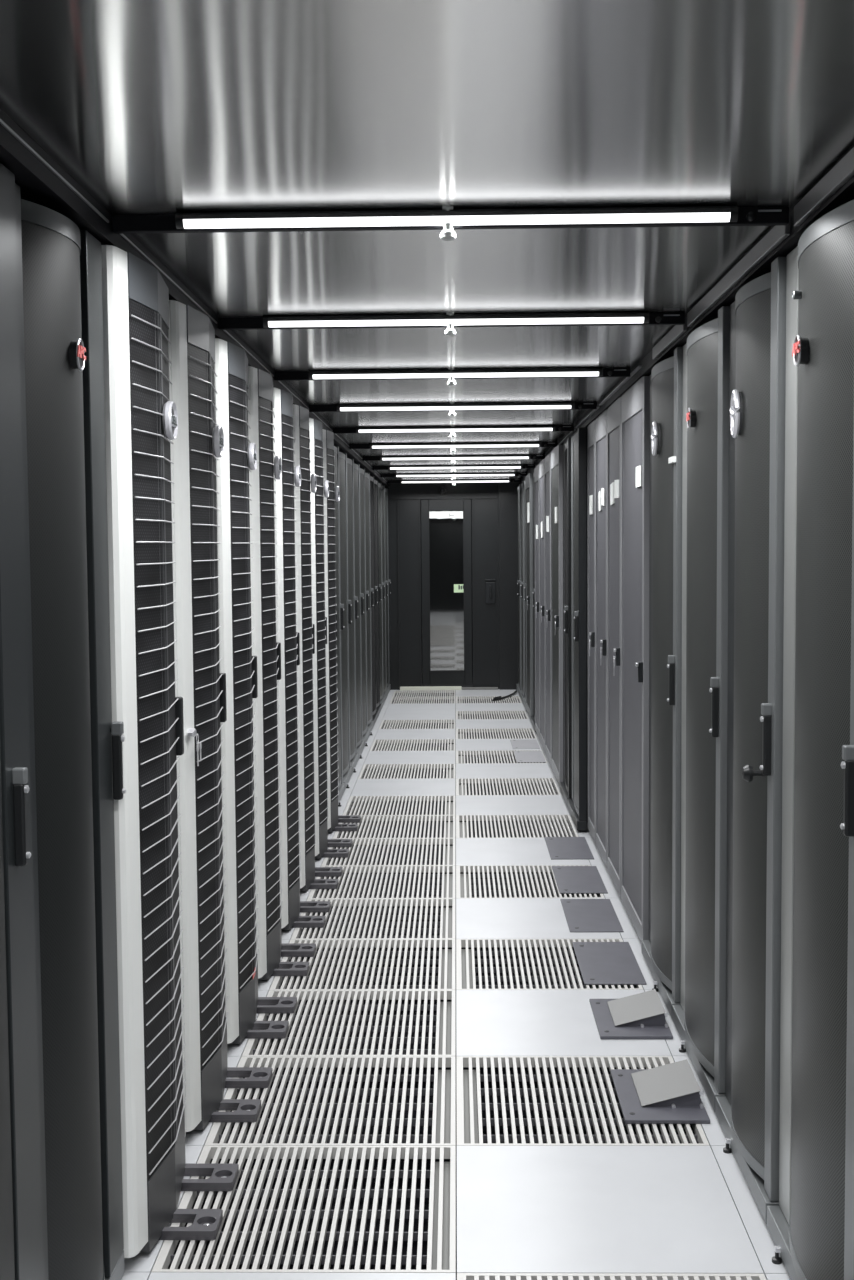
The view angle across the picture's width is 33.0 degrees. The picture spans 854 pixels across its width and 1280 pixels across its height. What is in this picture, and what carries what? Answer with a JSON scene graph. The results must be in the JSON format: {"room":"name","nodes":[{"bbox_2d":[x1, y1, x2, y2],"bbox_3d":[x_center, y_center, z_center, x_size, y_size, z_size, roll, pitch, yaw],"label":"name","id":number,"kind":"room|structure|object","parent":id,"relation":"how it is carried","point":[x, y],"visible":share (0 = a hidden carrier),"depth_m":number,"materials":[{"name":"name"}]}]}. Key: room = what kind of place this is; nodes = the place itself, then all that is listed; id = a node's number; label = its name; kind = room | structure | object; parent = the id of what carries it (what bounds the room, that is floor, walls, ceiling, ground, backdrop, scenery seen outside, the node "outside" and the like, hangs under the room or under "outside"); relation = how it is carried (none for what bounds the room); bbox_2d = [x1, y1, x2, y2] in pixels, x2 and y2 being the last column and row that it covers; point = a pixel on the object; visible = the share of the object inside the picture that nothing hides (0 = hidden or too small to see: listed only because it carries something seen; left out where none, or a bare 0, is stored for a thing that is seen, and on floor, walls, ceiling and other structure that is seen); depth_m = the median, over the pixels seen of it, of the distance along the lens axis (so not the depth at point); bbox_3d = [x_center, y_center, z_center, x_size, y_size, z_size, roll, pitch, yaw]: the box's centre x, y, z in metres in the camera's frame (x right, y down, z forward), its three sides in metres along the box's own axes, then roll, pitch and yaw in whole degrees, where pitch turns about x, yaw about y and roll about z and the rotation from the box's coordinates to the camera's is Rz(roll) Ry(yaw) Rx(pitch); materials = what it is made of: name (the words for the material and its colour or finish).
{"room":"server room","nodes":[
{"label":"server room","id":0,"kind":"room"},
{"bbox_2d":[0,0,853,479],"bbox_3d":[0.101,-1.008,5.745,1.400,0.012,16.800,0,4,1],"label":"ceiling","id":1,"kind":"structure","parent":0,"point":[152,107],"depth_m":2.27,"materials":[{"name":"grey metal"}]},
{"bbox_2d":[0,109,388,487],"bbox_3d":[-0.564,-0.972,5.761,0.069,0.052,16.800,0,4,1],"label":"ceiling side beam","id":2,"kind":"structure","parent":1,"relation":"attached to","point":[41,180],"depth_m":2.51,"materials":[{"name":"black metal"}]},
{"bbox_2d":[112,206,788,240],"bbox_3d":[0.041,-0.773,2.691,1.266,0.058,0.054,0,4,1],"label":"ceiling light","id":3,"kind":"object","parent":1,"relation":"attached to","point":[447,219],"visible":1,"depth_m":2.67,"materials":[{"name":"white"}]},
{"bbox_2d":[218,312,684,335],"bbox_3d":[0.065,-0.853,3.908,1.266,0.058,0.054,0,4,1],"label":"ceiling light","id":4,"kind":"object","parent":1,"relation":"attached to","point":[449,320],"visible":1,"depth_m":3.89,"materials":[{"name":"white plastic"}]},
{"bbox_2d":[274,368,629,385],"bbox_3d":[0.089,-0.933,5.125,1.266,0.058,0.054,0,4,1],"label":"ceiling light","id":5,"kind":"object","parent":1,"relation":"attached to","point":[451,374],"visible":1,"depth_m":5.11,"materials":[{"name":"white plastic"}]},
{"bbox_2d":[309,402,596,415],"bbox_3d":[0.113,-1.012,6.342,1.266,0.058,0.054,0,4,1],"label":"ceiling light","id":6,"kind":"object","parent":1,"relation":"attached to","point":[451,407],"visible":1,"depth_m":6.33,"materials":[{"name":"white plastic"}]},
{"bbox_2d":[333,425,573,436],"bbox_3d":[0.137,-1.092,7.559,1.266,0.058,0.054,0,4,1],"label":"ceiling light","id":7,"kind":"object","parent":1,"relation":"attached to","point":[530,428],"visible":0.95,"depth_m":7.54,"materials":[{"name":"white plastic"}]},
{"bbox_2d":[362,454,544,463],"bbox_3d":[0.184,-1.251,9.994,1.266,0.058,0.054,0,4,1],"label":"ceiling light","id":8,"kind":"object","parent":1,"relation":"attached to","point":[538,456],"visible":1,"depth_m":9.98,"materials":[{"name":"white plastic"}]},
{"bbox_2d":[372,464,534,471],"bbox_3d":[0.208,-1.331,11.211,1.266,0.058,0.054,0,4,1],"label":"ceiling light","id":9,"kind":"object","parent":1,"relation":"attached to","point":[517,466],"visible":0.96,"depth_m":11.20,"materials":[{"name":"white plastic"}]},
{"bbox_2d":[350,442,557,451],"bbox_3d":[0.161,-1.172,8.777,1.266,0.058,0.054,0,4,1],"label":"ceiling light","id":10,"kind":"object","parent":1,"relation":"attached to","point":[452,445],"visible":0.97,"depth_m":8.76,"materials":[{"name":"white plastic"}]},
{"bbox_2d":[381,472,526,479],"bbox_3d":[0.232,-1.411,12.428,1.266,0.058,0.054,0,4,1],"label":"ceiling light","id":11,"kind":"object","parent":1,"relation":"attached to","point":[453,475],"visible":0.95,"depth_m":12.41,"materials":[{"name":"white plastic"}]},
{"bbox_2d":[387,479,520,484],"bbox_3d":[0.256,-1.490,13.645,1.266,0.058,0.054,0,4,1],"label":"ceiling light","id":12,"kind":"object","parent":1,"relation":"attached to","point":[445,480],"visible":0.94,"depth_m":13.63,"materials":[{"name":"white plastic"}]},
{"bbox_2d":[520,147,853,483],"bbox_3d":[0.767,-0.981,5.734,0.068,0.052,16.800,0,4,1],"label":"ceiling side beam","id":13,"kind":"structure","parent":1,"relation":"attached to","point":[835,189],"depth_m":3.08,"materials":[{"name":"black metal"}]},
{"bbox_2d":[388,482,519,689],"bbox_3d":[0.274,-0.524,14.193,3.600,2.090,0.100,0,4,1],"label":"wall","id":14,"kind":"structure","parent":0,"point":[494,504],"depth_m":14.18,"materials":[{"name":"black metal"}]},
{"bbox_2d":[420,499,472,684],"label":"door","id":15,"kind":"structure","parent":14,"relation":"in","point":[446,543],"depth_m":15.36,"materials":[{"name":"black paint"}]},
{"bbox_2d":[429,511,462,518],"bbox_3d":[0.189,-1.227,14.152,0.345,0.079,0.010,0,4,1],"label":"notice","id":16,"kind":"object","parent":15,"relation":"attached to","point":[432,514],"visible":1,"depth_m":14.15,"materials":[{"name":"white paper"}]},
{"bbox_2d":[454,584,463,592],"bbox_3d":[0.319,-0.508,14.196,0.109,0.081,0.010,0,4,1],"label":"sticker","id":17,"kind":"object","parent":15,"relation":"attached to","point":[457,587],"visible":1,"depth_m":14.19,"materials":[{"name":"green paper"}]},
{"bbox_2d":[400,686,497,689],"bbox_3d":[0.217,0.475,14.229,0.967,0.032,0.058,0,4,1],"label":"trim","id":18,"kind":"structure","parent":14,"relation":"attached to","point":[417,687],"depth_m":14.20,"materials":[{"name":"white"}]},
{"bbox_2d":[485,579,495,603],"bbox_3d":[0.623,-0.476,14.165,0.100,0.238,0.050,0,4,1],"label":"door lock","id":19,"kind":"object","parent":14,"relation":"attached to","point":[490,586],"visible":1,"depth_m":14.17,"materials":[{"name":"black metal"}]},
{"bbox_2d":[121,689,790,1279],"bbox_3d":[0.118,1.269,5.859,3.600,0.460,16.870,0,4,1],"label":"floor","id":20,"kind":"structure","parent":0,"point":[520,1209],"depth_m":3.81,"materials":[{"name":"white laminate"}]},
{"bbox_2d":[0,163,43,1279],"bbox_3d":[-1.123,0.308,1.965,1.056,1.985,0.596,0,4,1],"label":"rack","id":21,"kind":"object","parent":20,"relation":"on","point":[21,1238],"visible":1,"depth_m":2.16,"materials":[{"name":"black metal"}]},
{"bbox_2d":[15,183,125,1279],"bbox_3d":[-1.108,0.272,2.514,1.066,1.985,0.482,0,4,1],"label":"rack","id":22,"kind":"object","parent":20,"relation":"on","point":[76,758],"visible":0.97,"depth_m":2.42,"materials":[{"name":"black metal"}]},
{"bbox_2d":[101,245,238,1257],"bbox_3d":[-1.023,0.236,3.062,1.168,1.984,0.598,0,4,1],"label":"rack","id":23,"kind":"object","parent":20,"relation":"on","point":[141,417],"visible":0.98,"depth_m":2.87,"materials":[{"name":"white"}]},
{"bbox_2d":[131,315,185,1174],"bbox_3d":[-0.547,0.209,3.019,0.025,1.696,0.394,0,4,1],"label":"grille","id":24,"kind":"object","parent":23,"relation":"attached to","point":[158,717],"depth_m":2.93,"materials":[{"name":"black metal"}]},
{"bbox_2d":[169,300,272,1131],"bbox_3d":[-1.011,0.197,3.667,1.168,1.984,0.598,0,4,1],"label":"rack","id":25,"kind":"object","parent":20,"relation":"on","point":[198,442],"visible":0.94,"depth_m":3.49,"materials":[{"name":"white metal"}]},
{"bbox_2d":[189,356,227,1065],"bbox_3d":[-0.535,0.169,3.625,0.025,1.696,0.394,0,4,1],"label":"grille","id":26,"kind":"object","parent":25,"relation":"attached to","point":[206,440],"depth_m":3.53,"materials":[{"name":"black metal"}]},
{"bbox_2d":[214,338,296,1043],"bbox_3d":[-0.999,0.157,4.273,1.168,1.984,0.598,0,4,1],"label":"rack","id":27,"kind":"object","parent":20,"relation":"on","point":[239,457],"visible":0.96,"depth_m":4.09,"materials":[{"name":"white metal"}]},
{"bbox_2d":[230,385,258,988],"bbox_3d":[-0.523,0.129,4.231,0.025,1.696,0.394,0,4,1],"label":"grille","id":28,"kind":"object","parent":27,"relation":"attached to","point":[243,455],"depth_m":4.13,"materials":[{"name":"black metal"}]},
{"bbox_2d":[248,366,315,979],"bbox_3d":[-0.987,0.117,4.878,1.168,1.984,0.598,0,4,1],"label":"rack","id":29,"kind":"object","parent":20,"relation":"on","point":[265,647],"visible":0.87,"depth_m":4.69,"materials":[{"name":"white metal"}]},
{"bbox_2d":[260,406,281,930],"bbox_3d":[-0.511,0.090,4.836,0.025,1.696,0.394,0,4,1],"label":"grille","id":30,"kind":"object","parent":29,"relation":"attached to","point":[270,651],"depth_m":4.73,"materials":[{"name":"black metal"}]},
{"bbox_2d":[273,387,330,929],"bbox_3d":[-0.975,0.078,5.484,1.168,1.984,0.598,0,4,1],"label":"rack","id":31,"kind":"object","parent":20,"relation":"on","point":[284,510],"visible":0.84,"depth_m":5.29,"materials":[{"name":"white metal"}]},
{"bbox_2d":[282,422,300,886],"bbox_3d":[-0.499,0.050,5.442,0.025,1.696,0.394,0,4,1],"label":"grille","id":32,"kind":"object","parent":31,"relation":"attached to","point":[291,641],"depth_m":5.34,"materials":[{"name":"black metal"}]},
{"bbox_2d":[152,1146,455,1272],"bbox_3d":[-0.237,1.238,3.128,0.598,0.038,0.598,0,4,1],"label":"floor vent","id":33,"kind":"object","parent":20,"relation":"in","point":[440,1257],"visible":0.83,"depth_m":3.11,"materials":[{"name":"grey metal"}]},
{"bbox_2d":[293,404,342,890],"bbox_3d":[-0.964,0.038,6.090,1.168,1.984,0.598,0,4,1],"label":"rack","id":34,"kind":"object","parent":20,"relation":"on","point":[302,503],"visible":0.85,"depth_m":5.91,"materials":[{"name":"white metal"}]},
{"bbox_2d":[300,435,315,851],"bbox_3d":[-0.487,0.011,6.047,0.025,1.696,0.394,0,4,1],"label":"grille","id":35,"kind":"object","parent":34,"relation":"attached to","point":[307,629],"depth_m":5.93,"materials":[{"name":"black metal"}]},
{"bbox_2d":[204,1056,455,1145],"bbox_3d":[-0.225,1.199,3.727,0.598,0.038,0.598,0,4,1],"label":"floor vent","id":36,"kind":"object","parent":20,"relation":"in","point":[443,1122],"visible":0.83,"depth_m":3.72,"materials":[{"name":"grey metal"}]},
{"bbox_2d":[309,418,352,858],"bbox_3d":[-0.952,-0.002,6.695,1.168,1.984,0.598,0,4,1],"label":"rack","id":37,"kind":"object","parent":20,"relation":"on","point":[319,619],"visible":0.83,"depth_m":6.52,"materials":[{"name":"white metal"}]},
{"bbox_2d":[315,446,327,823],"bbox_3d":[-0.475,-0.029,6.653,0.025,1.696,0.394,0,4,1],"label":"grille","id":38,"kind":"object","parent":37,"relation":"attached to","point":[321,492],"depth_m":6.54,"materials":[{"name":"black metal"}]},
{"bbox_2d":[334,446,344,806],"bbox_3d":[-1.000,-0.087,7.995,1.056,1.985,0.582,0,4,1],"label":"rack","id":39,"kind":"object","parent":20,"relation":"on","point":[339,607],"visible":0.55,"depth_m":8.13,"materials":[{"name":"black metal"}]},
{"bbox_2d":[322,429,360,831],"bbox_3d":[-0.940,-0.041,7.301,1.168,1.984,0.598,0,4,1],"label":"rack","id":40,"kind":"object","parent":20,"relation":"on","point":[333,819],"visible":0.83,"depth_m":7.13,"materials":[{"name":"grey metal"}]},
{"bbox_2d":[327,454,338,799],"bbox_3d":[-0.464,-0.069,7.258,0.025,1.696,0.394,0,4,1],"label":"grille","id":41,"kind":"object","parent":40,"relation":"attached to","point":[332,626],"depth_m":7.15,"materials":[{"name":"silver metal"}]},
{"bbox_2d":[339,452,351,788],"bbox_3d":[-0.989,-0.126,8.587,1.056,1.985,0.582,0,4,1],"label":"rack","id":42,"kind":"object","parent":20,"relation":"on","point":[347,770],"visible":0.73,"depth_m":8.59,"materials":[{"name":"black metal"}]},
{"bbox_2d":[242,990,455,1055],"bbox_3d":[-0.213,1.160,4.326,0.598,0.038,0.598,0,4,1],"label":"floor vent","id":43,"kind":"object","parent":20,"relation":"in","point":[444,1041],"visible":0.85,"depth_m":4.33,"materials":[{"name":"grey metal"}]},
{"bbox_2d":[347,458,358,772],"bbox_3d":[-0.977,-0.164,9.179,1.056,1.985,0.582,0,4,1],"label":"rack","id":44,"kind":"object","parent":20,"relation":"on","point":[354,756],"visible":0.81,"depth_m":9.18,"materials":[{"name":"black metal"}]},
{"bbox_2d":[354,464,363,758],"bbox_3d":[-0.965,-0.203,9.770,1.056,1.985,0.582,0,4,1],"label":"rack","id":45,"kind":"object","parent":20,"relation":"on","point":[360,743],"visible":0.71,"depth_m":9.77,"materials":[{"name":"black metal"}]},
{"bbox_2d":[270,939,455,989],"bbox_3d":[-0.202,1.121,4.924,0.598,0.038,0.598,0,4,1],"label":"floor vent","id":46,"kind":"object","parent":20,"relation":"in","point":[446,978],"visible":0.77,"depth_m":4.92,"materials":[{"name":"grey metal"}]},
{"bbox_2d":[360,468,368,746],"bbox_3d":[-0.954,-0.242,10.362,1.056,1.985,0.582,0,4,1],"label":"rack","id":47,"kind":"object","parent":20,"relation":"on","point":[362,470],"visible":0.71,"depth_m":10.37,"materials":[{"name":"black metal"}]},
{"bbox_2d":[365,473,373,735],"bbox_3d":[-0.942,-0.280,10.954,1.056,1.985,0.582,0,4,1],"label":"rack","id":48,"kind":"object","parent":20,"relation":"on","point":[367,475],"visible":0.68,"depth_m":10.97,"materials":[{"name":"black metal"}]},
{"bbox_2d":[291,898,455,941],"bbox_3d":[-0.190,1.082,5.523,0.598,0.038,0.598,0,4,1],"label":"floor vent","id":49,"kind":"object","parent":20,"relation":"in","point":[447,923],"visible":0.8,"depth_m":5.52,"materials":[{"name":"grey metal"}]},
{"bbox_2d":[370,476,377,723],"bbox_3d":[-0.932,-0.325,11.545,1.052,1.973,0.582,0,4,1],"label":"rack","id":50,"kind":"object","parent":20,"relation":"on","point":[372,515],"visible":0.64,"depth_m":11.55,"materials":[{"name":"black metal"}]},
{"bbox_2d":[374,480,381,715],"bbox_3d":[-0.921,-0.364,12.136,1.052,1.973,0.582,0,4,1],"label":"rack","id":51,"kind":"object","parent":20,"relation":"on","point":[378,705],"visible":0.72,"depth_m":12.14,"materials":[{"name":"black metal"}]},
{"bbox_2d":[378,483,384,708],"bbox_3d":[-0.909,-0.403,12.728,1.052,1.973,0.582,0,4,1],"label":"rack","id":52,"kind":"object","parent":20,"relation":"on","point":[382,698],"visible":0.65,"depth_m":12.75,"materials":[{"name":"black metal"}]},
{"bbox_2d":[308,866,455,903],"bbox_3d":[-0.178,1.042,6.121,0.598,0.038,0.598,0,4,1],"label":"floor vent","id":53,"kind":"object","parent":20,"relation":"in","point":[448,887],"visible":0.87,"depth_m":6.12,"materials":[{"name":"grey metal"}]},
{"bbox_2d":[382,485,387,699],"bbox_3d":[-0.898,-0.441,13.320,1.052,1.973,0.582,0,4,1],"label":"rack","id":54,"kind":"object","parent":20,"relation":"on","point":[383,486],"visible":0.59,"depth_m":13.33,"materials":[{"name":"black metal"}]},
{"bbox_2d":[321,838,454,865],"bbox_3d":[-0.166,1.003,6.720,0.598,0.038,0.598,0,4,1],"label":"floor vent","id":55,"kind":"object","parent":20,"relation":"in","point":[448,857],"visible":0.83,"depth_m":6.72,"materials":[{"name":"grey metal"}]},
{"bbox_2d":[385,488,390,692],"bbox_3d":[-0.886,-0.480,13.911,1.052,1.973,0.582,0,4,1],"label":"rack","id":56,"kind":"object","parent":20,"relation":"on","point":[386,489],"visible":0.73,"depth_m":13.92,"materials":[{"name":"black metal"}]},
{"bbox_2d":[333,815,454,838],"bbox_3d":[-0.154,0.964,7.319,0.598,0.038,0.598,0,4,1],"label":"floor vent","id":57,"kind":"object","parent":20,"relation":"in","point":[448,830],"visible":0.8,"depth_m":7.32,"materials":[{"name":"grey metal"}]},
{"bbox_2d":[343,796,454,815],"bbox_3d":[-0.143,0.925,7.917,0.598,0.038,0.598,0,4,1],"label":"floor vent","id":58,"kind":"object","parent":20,"relation":"in","point":[440,806],"visible":0.89,"depth_m":7.95,"materials":[{"name":"grey metal"}]},
{"bbox_2d":[358,764,454,778],"bbox_3d":[-0.119,0.847,9.114,0.598,0.038,0.598,0,4,1],"label":"floor vent","id":59,"kind":"object","parent":20,"relation":"in","point":[369,771],"visible":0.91,"depth_m":9.15,"materials":[{"name":"grey metal"}]},
{"bbox_2d":[370,739,454,750],"bbox_3d":[-0.096,0.768,10.312,0.598,0.038,0.598,0,4,1],"label":"floor vent","id":60,"kind":"object","parent":20,"relation":"in","point":[385,744],"visible":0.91,"depth_m":10.38,"materials":[{"name":"grey metal"}]},
{"bbox_2d":[379,719,454,728],"bbox_3d":[-0.072,0.690,11.509,0.598,0.038,0.598,0,4,1],"label":"floor vent","id":61,"kind":"object","parent":20,"relation":"in","point":[385,724],"visible":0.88,"depth_m":11.57,"materials":[{"name":"grey metal"}]},
{"bbox_2d":[389,696,454,703],"bbox_3d":[-0.037,0.572,13.305,0.598,0.038,0.598,0,4,1],"label":"floor vent","id":62,"kind":"object","parent":20,"relation":"in","point":[394,700],"visible":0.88,"depth_m":13.37,"materials":[{"name":"grey metal"}]},
{"bbox_2d":[392,690,454,696],"bbox_3d":[-0.025,0.533,13.903,0.598,0.038,0.598,0,4,1],"label":"floor vent","id":63,"kind":"object","parent":20,"relation":"in","point":[397,693],"visible":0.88,"depth_m":14.00,"materials":[{"name":"grey"}]},
{"bbox_2d":[456,696,521,702],"bbox_3d":[0.563,0.568,13.293,0.598,0.038,0.598,0,4,1],"label":"floor vent","id":64,"kind":"object","parent":20,"relation":"in","point":[465,699],"visible":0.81,"depth_m":13.39,"materials":[{"name":"grey"}]},
{"bbox_2d":[456,711,528,718],"bbox_3d":[0.539,0.647,12.095,0.598,0.038,0.598,0,4,1],"label":"floor vent","id":65,"kind":"object","parent":20,"relation":"in","point":[465,714],"visible":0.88,"depth_m":12.19,"materials":[{"name":"grey metal"}]},
{"bbox_2d":[456,728,536,738],"bbox_3d":[0.516,0.725,10.898,0.598,0.038,0.598,0,4,1],"label":"floor vent","id":66,"kind":"object","parent":20,"relation":"in","point":[500,733],"visible":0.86,"depth_m":10.97,"materials":[{"name":"grey metal"}]},
{"bbox_2d":[456,750,546,763],"bbox_3d":[0.492,0.803,9.701,0.598,0.038,0.598,0,4,1],"label":"floor vent","id":67,"kind":"object","parent":20,"relation":"in","point":[487,756],"visible":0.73,"depth_m":9.80,"materials":[{"name":"grey metal"}]},
{"bbox_2d":[514,751,545,762],"bbox_3d":[0.689,0.782,9.685,0.191,0.004,0.510,0,4,1],"label":"floor plate","id":68,"kind":"object","parent":67,"relation":"on","point":[521,756],"visible":1,"depth_m":9.67,"materials":[{"name":"metal"}]},
{"bbox_2d":[456,778,560,795],"bbox_3d":[0.469,0.882,8.504,0.598,0.038,0.598,0,4,1],"label":"floor vent","id":69,"kind":"object","parent":20,"relation":"in","point":[532,786],"visible":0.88,"depth_m":8.55,"materials":[{"name":"grey metal"}]},
{"bbox_2d":[456,815,578,837],"bbox_3d":[0.445,0.960,7.307,0.598,0.038,0.598,0,4,1],"label":"floor vent","id":70,"kind":"object","parent":20,"relation":"in","point":[526,829],"visible":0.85,"depth_m":7.34,"materials":[{"name":"grey metal"}]},
{"bbox_2d":[516,484,521,692],"bbox_3d":[1.378,-0.491,13.798,1.052,1.973,0.646,0,4,1],"label":"rack","id":71,"kind":"object","parent":20,"relation":"on","point":[519,685],"visible":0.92,"depth_m":13.53,"materials":[{"name":"black metal"}]},
{"bbox_2d":[519,481,524,702],"bbox_3d":[1.365,-0.448,13.140,1.052,1.973,0.646,0,4,1],"label":"rack","id":72,"kind":"object","parent":20,"relation":"on","point":[521,692],"visible":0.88,"depth_m":12.87,"materials":[{"name":"black metal"}]},
{"bbox_2d":[510,739,539,748],"bbox_3d":[0.698,0.742,10.289,0.192,0.004,0.470,0,4,1],"label":"floor plate","id":73,"kind":"object","parent":20,"relation":"on","point":[532,743],"visible":1,"depth_m":10.26,"materials":[{"name":"metal"}]},
{"bbox_2d":[523,481,526,710],"bbox_3d":[1.352,-0.405,12.481,1.052,1.973,0.646,0,4,1],"label":"rack","id":74,"kind":"object","parent":20,"relation":"on","point":[524,699],"visible":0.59,"depth_m":12.40,"materials":[{"name":"black"}]},
{"bbox_2d":[525,473,533,718],"bbox_3d":[1.333,-0.364,11.788,1.064,1.967,0.716,0,4,1],"label":"rack","id":75,"kind":"object","parent":20,"relation":"on","point":[529,478],"visible":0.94,"depth_m":11.58,"materials":[{"name":"black metal"}]},
{"bbox_2d":[456,865,603,897],"bbox_3d":[0.422,1.038,6.109,0.598,0.038,0.598,0,4,1],"label":"floor vent","id":76,"kind":"object","parent":20,"relation":"in","point":[463,887],"visible":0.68,"depth_m":6.11,"materials":[{"name":"grey metal"}]},
{"bbox_2d":[552,866,607,893],"bbox_3d":[0.643,1.015,6.122,0.197,0.004,0.492,0,4,1],"label":"floor plate","id":77,"kind":"object","parent":76,"relation":"on","point":[569,879],"visible":1,"depth_m":6.10,"materials":[{"name":"grey metal"}]},
{"bbox_2d":[531,472,535,731],"bbox_3d":[1.325,-0.314,11.099,1.052,1.973,0.636,0,4,1],"label":"rack","id":78,"kind":"object","parent":20,"relation":"on","point":[532,717],"visible":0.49,"depth_m":11.29,"materials":[{"name":"black"}]},
{"bbox_2d":[534,464,539,739],"bbox_3d":[1.307,-0.278,10.473,1.064,1.967,0.591,0,4,1],"label":"rack","id":79,"kind":"object","parent":20,"relation":"on","point":[536,470],"visible":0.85,"depth_m":10.55,"materials":[{"name":"black metal"}]},
{"bbox_2d":[539,459,544,751],"bbox_3d":[1.295,-0.238,9.870,1.064,1.967,0.591,0,4,1],"label":"rack","id":80,"kind":"object","parent":20,"relation":"on","point":[541,464],"visible":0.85,"depth_m":9.94,"materials":[{"name":"black metal"}]},
{"bbox_2d":[544,453,550,764],"bbox_3d":[1.283,-0.199,9.266,1.064,1.967,0.591,0,4,1],"label":"rack","id":81,"kind":"object","parent":20,"relation":"on","point":[547,467],"visible":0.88,"depth_m":9.31,"materials":[{"name":"black metal"}]},
{"bbox_2d":[456,939,642,989],"bbox_3d":[0.398,1.117,4.912,0.598,0.038,0.598,0,4,1],"label":"floor vent","id":82,"kind":"object","parent":20,"relation":"in","point":[466,969],"visible":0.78,"depth_m":4.91,"materials":[{"name":"grey metal"}]},
{"bbox_2d":[572,942,646,984],"bbox_3d":[0.614,1.094,4.903,0.201,0.004,0.495,0,4,1],"label":"floor plate","id":83,"kind":"object","parent":82,"relation":"on","point":[600,963],"visible":1,"depth_m":4.87,"materials":[{"name":"grey metal"}]},
{"bbox_2d":[550,445,563,785],"bbox_3d":[1.270,-0.155,8.592,1.064,1.967,0.721,0,4,1],"label":"rack","id":84,"kind":"object","parent":20,"relation":"on","point":[556,455],"visible":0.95,"depth_m":8.43,"materials":[{"name":"black metal"}]},
{"bbox_2d":[560,437,571,805],"bbox_3d":[1.263,-0.108,7.949,1.052,1.973,0.541,0,4,1],"label":"rack","id":85,"kind":"object","parent":20,"relation":"on","point":[566,786],"visible":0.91,"depth_m":7.77,"materials":[{"name":"black metal"}]},
{"bbox_2d":[544,837,593,859],"bbox_3d":[0.662,0.973,6.760,0.196,0.004,0.492,0,4,1],"label":"floor plate","id":86,"kind":"object","parent":20,"relation":"on","point":[558,847],"visible":1,"depth_m":6.74,"materials":[{"name":"grey metal"}]},
{"bbox_2d":[567,427,587,829],"bbox_3d":[1.252,-0.069,7.353,1.052,1.973,0.626,0,4,1],"label":"rack","id":87,"kind":"object","parent":20,"relation":"on","point":[577,806],"visible":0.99,"depth_m":7.09,"materials":[{"name":"black metal"}]},
{"bbox_2d":[456,1056,709,1145],"bbox_3d":[0.375,1.195,3.715,0.598,0.038,0.598,0,4,1],"label":"floor vent","id":88,"kind":"object","parent":20,"relation":"in","point":[468,1095],"visible":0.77,"depth_m":3.70,"materials":[{"name":"grey metal"}]},
{"bbox_2d":[610,1059,709,1123],"bbox_3d":[0.594,1.149,3.707,0.208,0.052,0.345,0,4,1],"label":"floor hatch","id":89,"kind":"object","parent":88,"relation":"on","point":[670,1093],"visible":1,"depth_m":3.65,"materials":[{"name":"grey metal"}]},
{"bbox_2d":[587,420,594,841],"bbox_3d":[1.285,-0.039,6.821,1.064,1.967,0.381,0,4,1],"label":"rack","id":90,"kind":"object","parent":20,"relation":"on","point":[591,427],"visible":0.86,"depth_m":6.87,"materials":[{"name":"black metal"}]},
{"bbox_2d":[560,899,623,931],"bbox_3d":[0.627,1.053,5.532,0.198,0.004,0.490,0,4,1],"label":"floor plate","id":91,"kind":"object","parent":20,"relation":"on","point":[582,915],"visible":1,"depth_m":5.51,"materials":[{"name":"grey metal"}]},
{"bbox_2d":[595,410,606,867],"bbox_3d":[1.276,-0.010,6.369,1.064,1.967,0.506,0,4,1],"label":"rack","id":92,"kind":"object","parent":20,"relation":"on","point":[601,420],"visible":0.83,"depth_m":6.44,"materials":[{"name":"black metal"}]},
{"bbox_2d":[457,1273,765,1279],"bbox_3d":[0.351,1.274,2.518,0.598,0.038,0.598,0,4,1],"label":"floor vent","id":93,"kind":"object","parent":20,"relation":"in","point":[460,1276],"visible":1,"depth_m":2.81,"materials":[{"name":"grey metal"}]},
{"bbox_2d":[607,397,620,897],"bbox_3d":[1.266,0.024,5.855,1.064,1.967,0.506,0,4,1],"label":"rack","id":94,"kind":"object","parent":20,"relation":"on","point":[613,411],"visible":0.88,"depth_m":5.90,"materials":[{"name":"black metal"}]},
{"bbox_2d":[589,989,672,1038],"bbox_3d":[0.605,1.109,4.311,0.208,0.052,0.345,0,4,1],"label":"ramp","id":95,"kind":"object","parent":20,"relation":"on","point":[641,1015],"visible":1,"depth_m":4.25,"materials":[{"name":"grey metal"}]},
{"bbox_2d":[621,376,649,942],"bbox_3d":[1.254,0.063,5.257,1.064,1.967,0.676,0,4,1],"label":"rack","id":96,"kind":"object","parent":20,"relation":"on","point":[635,402],"visible":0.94,"depth_m":5.21,"materials":[{"name":"black metal"}]},
{"bbox_2d":[642,347,682,1017],"bbox_3d":[1.228,0.120,4.554,1.073,1.985,0.696,0,4,1],"label":"rack","id":97,"kind":"object","parent":20,"relation":"on","point":[661,953],"visible":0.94,"depth_m":4.36,"materials":[{"name":"black metal"}]},
{"bbox_2d":[672,306,729,1111],"bbox_3d":[1.217,0.166,3.849,1.068,1.985,0.701,0,4,1],"label":"rack","id":98,"kind":"object","parent":20,"relation":"on","point":[699,1021],"visible":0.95,"depth_m":3.67,"materials":[{"name":"black metal"}]},
{"bbox_2d":[715,257,786,1223],"bbox_3d":[1.196,0.209,3.200,1.084,1.985,0.581,0,4,1],"label":"rack","id":99,"kind":"object","parent":20,"relation":"on","point":[748,1114],"visible":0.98,"depth_m":3.05,"materials":[{"name":"black metal"}]},
{"bbox_2d":[767,200,853,1279],"bbox_3d":[1.191,0.248,2.596,1.070,1.985,0.611,0,4,1],"label":"rack","id":100,"kind":"object","parent":20,"relation":"on","point":[811,1229],"visible":1,"depth_m":2.49,"materials":[{"name":"black metal"}]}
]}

